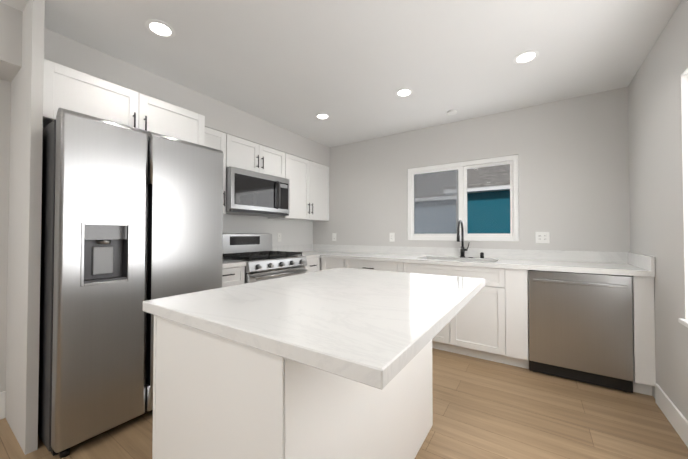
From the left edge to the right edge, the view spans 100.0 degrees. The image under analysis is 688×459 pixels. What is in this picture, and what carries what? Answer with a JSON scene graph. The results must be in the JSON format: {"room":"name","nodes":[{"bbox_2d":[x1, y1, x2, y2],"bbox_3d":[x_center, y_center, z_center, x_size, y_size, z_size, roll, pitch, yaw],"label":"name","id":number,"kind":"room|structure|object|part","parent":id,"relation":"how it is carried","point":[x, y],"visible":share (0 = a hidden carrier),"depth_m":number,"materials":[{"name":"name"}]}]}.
{"room":"kitchen","nodes":[
{"label":"kitchen","id":0,"kind":"room"},
{"bbox_2d":[0,0,44,454],"bbox_3d":[-2.964,-0.069,0.260,0.672,2.500,3.656,-1,-1,34],"label":"wall","id":1,"kind":"structure","parent":0,"point":[21,117],"depth_m":1.64,"materials":[{"name":"grey paint"}]},
{"bbox_2d":[0,391,5,419],"bbox_3d":[-3.168,1.097,0.349,0.014,0.170,3.610,-1,-1,34],"label":"baseboard","id":2,"kind":"structure","parent":1,"relation":"attached to","point":[2,394],"depth_m":1.84,"materials":[{"name":"white wood"}]},
{"bbox_2d":[0,2,329,166],"bbox_3d":[-2.203,-1.132,1.658,0.415,0.330,6.800,-1,-1,34],"label":"wall","id":3,"kind":"structure","parent":0,"point":[60,49],"depth_m":2.35,"materials":[{"name":"grey paint"}]},
{"bbox_2d":[223,214,312,245],"bbox_3d":[-2.479,-0.046,1.734,0.152,2.500,6.950,-1,-1,34],"label":"wall","id":4,"kind":"structure","parent":0,"point":[295,232],"depth_m":3.92,"materials":[{"name":"grey paint"}]},
{"bbox_2d":[43,59,204,145],"bbox_3d":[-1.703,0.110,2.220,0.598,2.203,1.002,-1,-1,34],"label":"upper cabinet","id":5,"kind":"object","parent":4,"relation":"attached to","point":[67,88],"visible":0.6,"depth_m":1.97,"materials":[{"name":"white wood"}]},
{"bbox_2d":[205,127,225,213],"bbox_3d":[-1.437,-0.570,2.878,0.327,0.824,0.366,-1,-1,34],"label":"upper cabinet","id":6,"kind":"object","parent":4,"relation":"attached to","point":[215,139],"depth_m":2.88,"materials":[{"name":"white wood"}]},
{"bbox_2d":[225,133,284,177],"bbox_3d":[-1.104,-0.803,3.384,0.327,0.341,0.831,-1,-1,34],"label":"upper cabinet","id":7,"kind":"object","parent":4,"relation":"attached to","point":[241,153],"depth_m":3.23,"materials":[{"name":"white wood"}]},
{"bbox_2d":[226,166,288,216],"bbox_3d":[-1.050,-0.401,3.342,0.457,0.456,0.828,-1,-1,34],"label":"microwave","id":8,"kind":"object","parent":7,"relation":"attached to","point":[250,193],"visible":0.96,"depth_m":3.17,"materials":[{"name":"grey metal"}]},
{"bbox_2d":[277,233,280,241],"bbox_3d":[-0.890,0.109,3.984,0.008,0.116,0.072,-1,-1,34],"label":"electrical outlet","id":9,"kind":"object","parent":4,"relation":"attached to","point":[278,237],"visible":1,"depth_m":3.97,"materials":[{"name":"white plastic"}]},
{"bbox_2d":[268,153,328,220],"bbox_3d":[-0.616,-0.550,4.116,0.327,0.824,0.927,-1,-1,34],"label":"upper cabinet","id":10,"kind":"object","parent":4,"relation":"attached to","point":[308,190],"depth_m":3.98,"materials":[{"name":"white wood"}]},
{"bbox_2d":[0,0,681,146],"bbox_3d":[-1.042,-1.359,0.892,4.400,0.100,7.100,-1,-1,34],"label":"ceiling","id":11,"kind":"structure","parent":0,"point":[350,68],"depth_m":2.08,"materials":[{"name":"paint"}]},
{"bbox_2d":[145,19,175,37],"bbox_3d":[-1.180,-1.290,1.858,0.168,0.008,0.168,-1,-1,34],"label":"recessed light","id":12,"kind":"object","parent":11,"relation":"in","point":[159,28],"visible":1,"depth_m":1.85,"materials":[{"name":"white plastic"}]},
{"bbox_2d":[315,113,329,119],"bbox_3d":[-0.241,-1.268,3.239,0.168,0.008,0.168,-1,-1,34],"label":"recessed light","id":13,"kind":"object","parent":11,"relation":"in","point":[322,116],"visible":1,"depth_m":3.23,"materials":[{"name":"white plastic"}]},
{"bbox_2d":[395,88,412,96],"bbox_3d":[0.562,-1.277,2.695,0.168,0.008,0.168,-1,-1,34],"label":"recessed light","id":14,"kind":"object","parent":11,"relation":"in","point":[403,92],"visible":1,"depth_m":2.68,"materials":[{"name":"white plastic"}]},
{"bbox_2d":[447,110,456,114],"bbox_3d":[1.168,-1.260,3.120,0.100,0.028,0.100,-1,-1,34],"label":"smoke detector","id":15,"kind":"object","parent":11,"relation":"attached to","point":[451,112],"visible":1,"depth_m":3.09,"materials":[{"name":"white plastic"}]},
{"bbox_2d":[513,50,538,63],"bbox_3d":[1.357,-1.285,2.156,0.168,0.008,0.168,-1,-1,34],"label":"recessed light","id":16,"kind":"object","parent":11,"relation":"in","point":[524,57],"visible":1,"depth_m":2.15,"materials":[{"name":"white plastic"}]},
{"bbox_2d":[0,348,687,458],"bbox_3d":[-1.042,1.215,0.851,4.400,0.050,7.100,-1,-1,34],"label":"floor","id":17,"kind":"structure","parent":0,"point":[484,409],"depth_m":1.78,"materials":[{"name":"brown wood"}]},
{"bbox_2d":[38,108,223,457],"bbox_3d":[-1.568,0.290,2.107,0.892,1.840,0.936,-1,-1,34],"label":"refrigerator","id":18,"kind":"object","parent":17,"relation":"on","point":[131,219],"visible":0.79,"depth_m":1.66,"materials":[{"name":"grey metal"}]},
{"bbox_3d":[-1.385,0.265,1.670,0.097,1.760,0.408,-1,-1,34],"label":"door","id":19,"kind":"part","parent":18,"relation":"part of","materials":[{"name":"silver metal"}]},
{"bbox_3d":[-1.125,0.271,2.063,0.097,1.760,0.520,-1,-1,34],"label":"door","id":20,"kind":"part","parent":18,"relation":"part of","materials":[{"name":"silver metal"}]},
{"bbox_2d":[222,266,244,286],"bbox_3d":[-1.322,0.784,2.754,0.632,0.872,0.409,-1,-1,34],"label":"base cabinet","id":21,"kind":"object","parent":17,"relation":"on","point":[232,276],"depth_m":2.65,"materials":[{"name":"white wood"}]},
{"bbox_2d":[222,260,245,268],"bbox_3d":[-1.312,0.275,2.757,0.654,0.142,0.409,-1,-1,34],"label":"countertop","id":22,"kind":"structure","parent":21,"relation":"on","point":[226,263],"depth_m":2.67,"materials":[{"name":"white stone"}]},
{"bbox_2d":[223,233,306,283],"bbox_3d":[-0.927,0.628,3.244,0.717,1.170,0.828,-1,-1,34],"label":"gas range","id":23,"kind":"object","parent":17,"relation":"on","point":[258,256],"visible":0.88,"depth_m":3.19,"materials":[{"name":"grey metal"}]},
{"bbox_2d":[152,316,432,458],"bbox_3d":[-0.092,0.760,1.453,0.696,0.879,1.282,-1,-1,34],"label":"kitchen island","id":24,"kind":"object","parent":17,"relation":"on","point":[214,398],"depth_m":0.93,"materials":[{"name":"white wood"}]},
{"bbox_2d":[143,268,484,391],"bbox_3d":[0.020,0.299,1.385,1.015,0.040,1.340,-1,-1,34],"label":"island countertop","id":25,"kind":"structure","parent":24,"relation":"on","point":[365,328],"depth_m":0.93,"materials":[{"name":"white stone"}]},
{"bbox_2d":[305,258,320,272],"bbox_3d":[-0.661,0.800,3.751,0.632,0.872,0.304,-1,-1,34],"label":"base cabinet","id":26,"kind":"object","parent":17,"relation":"on","point":[313,265],"depth_m":3.61,"materials":[{"name":"white wood"}]},
{"bbox_2d":[272,244,321,258],"bbox_3d":[-0.656,0.290,3.742,0.660,0.142,0.281,-1,-1,34],"label":"countertop","id":27,"kind":"structure","parent":26,"relation":"on","point":[311,251],"depth_m":4.15,"materials":[{"name":"white stone"}]},
{"bbox_2d":[321,258,348,270],"bbox_3d":[0.044,0.801,3.843,0.430,0.872,0.617,-1,-1,34],"label":"base cabinet","id":28,"kind":"object","parent":17,"relation":"on","point":[326,263],"depth_m":3.60,"materials":[{"name":"white wood"}]},
{"bbox_2d":[349,259,424,273],"bbox_3d":[0.463,0.797,3.566,0.817,0.872,0.617,-1,-1,34],"label":"base cabinet","id":29,"kind":"object","parent":17,"relation":"on","point":[418,268],"depth_m":3.19,"materials":[{"name":"white wood"}]},
{"bbox_2d":[322,244,654,276],"bbox_3d":[0.844,0.376,3.303,3.644,0.326,0.646,-1,-1,34],"label":"countertop","id":30,"kind":"structure","parent":29,"relation":"on","point":[616,263],"depth_m":2.87,"materials":[{"name":"white stone"}]},
{"bbox_2d":[457,220,483,257],"bbox_3d":[1.359,0.102,3.122,0.249,0.417,0.262,-1,-1,34],"label":"faucet","id":31,"kind":"object","parent":30,"relation":"on","point":[462,250],"visible":1,"depth_m":3.23,"materials":[{"name":"black"}]},
{"bbox_2d":[528,270,633,392],"bbox_3d":[1.989,0.781,2.507,0.640,0.870,0.642,-1,-1,34],"label":"dishwasher","id":32,"kind":"object","parent":17,"relation":"on","point":[580,327],"visible":0.96,"depth_m":2.25,"materials":[{"name":"grey metal"}]},
{"bbox_2d":[313,87,629,251],"bbox_3d":[1.066,-0.016,3.643,3.950,2.500,0.150,-1,-1,34],"label":"wall","id":33,"kind":"structure","parent":0,"point":[573,159],"depth_m":3.00,"materials":[{"name":"grey paint"}]},
{"bbox_2d":[332,233,335,240],"bbox_3d":[-0.146,0.115,4.348,0.072,0.116,0.008,-1,-1,34],"label":"electrical outlet","id":34,"kind":"object","parent":33,"relation":"attached to","point":[333,236],"visible":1,"depth_m":4.35,"materials":[{"name":"white plastic"}]},
{"bbox_2d":[390,233,394,241],"bbox_3d":[0.636,0.102,3.829,0.072,0.116,0.008,-1,-1,34],"label":"electrical outlet","id":35,"kind":"object","parent":33,"relation":"attached to","point":[392,237],"visible":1,"depth_m":3.82,"materials":[{"name":"white plastic"}]},
{"bbox_2d":[408,155,518,240],"bbox_3d":[1.353,-0.330,3.421,1.230,0.920,0.060,-1,-1,34],"label":"window","id":36,"kind":"structure","parent":33,"relation":"in","point":[460,182],"depth_m":3.43,"materials":[{"name":"white plastic"}]},
{"bbox_2d":[535,232,549,242],"bbox_3d":[2.006,0.081,2.921,0.118,0.116,0.008,-1,-1,34],"label":"electrical outlet","id":37,"kind":"object","parent":33,"relation":"attached to","point":[542,237],"visible":1,"depth_m":2.92,"materials":[{"name":"white plastic"}]},
{"bbox_2d":[628,0,687,419],"bbox_3d":[0.688,-0.079,-0.365,0.150,2.500,6.950,-1,-1,34],"label":"wall","id":38,"kind":"structure","parent":0,"point":[655,163],"depth_m":1.89,"materials":[{"name":"grey paint"}]},
{"bbox_2d":[655,383,687,446],"bbox_3d":[0.481,1.100,-0.547,0.014,0.135,6.150,-1,-1,34],"label":"baseboard","id":39,"kind":"structure","parent":38,"relation":"attached to","point":[676,418],"depth_m":1.76,"materials":[{"name":"white wood"}]},
{"bbox_2d":[678,68,687,327],"bbox_3d":[1.544,-0.187,0.983,0.130,1.422,1.580,-1,-1,34],"label":"window","id":40,"kind":"structure","parent":38,"relation":"in","point":[684,109],"depth_m":1.64,"materials":[{"name":"white plastic"}]},
{"label":"outside","id":41,"kind":"structure","parent":0,"visible":0},
{"bbox_2d":[415,164,509,233],"bbox_3d":[4.921,-0.395,7.519,22.200,4.280,10.540,-1,-1,34],"label":"house","id":42,"kind":"structure","parent":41,"point":[502,179],"depth_m":7.31,"materials":[{"name":"teal"}]}
]}

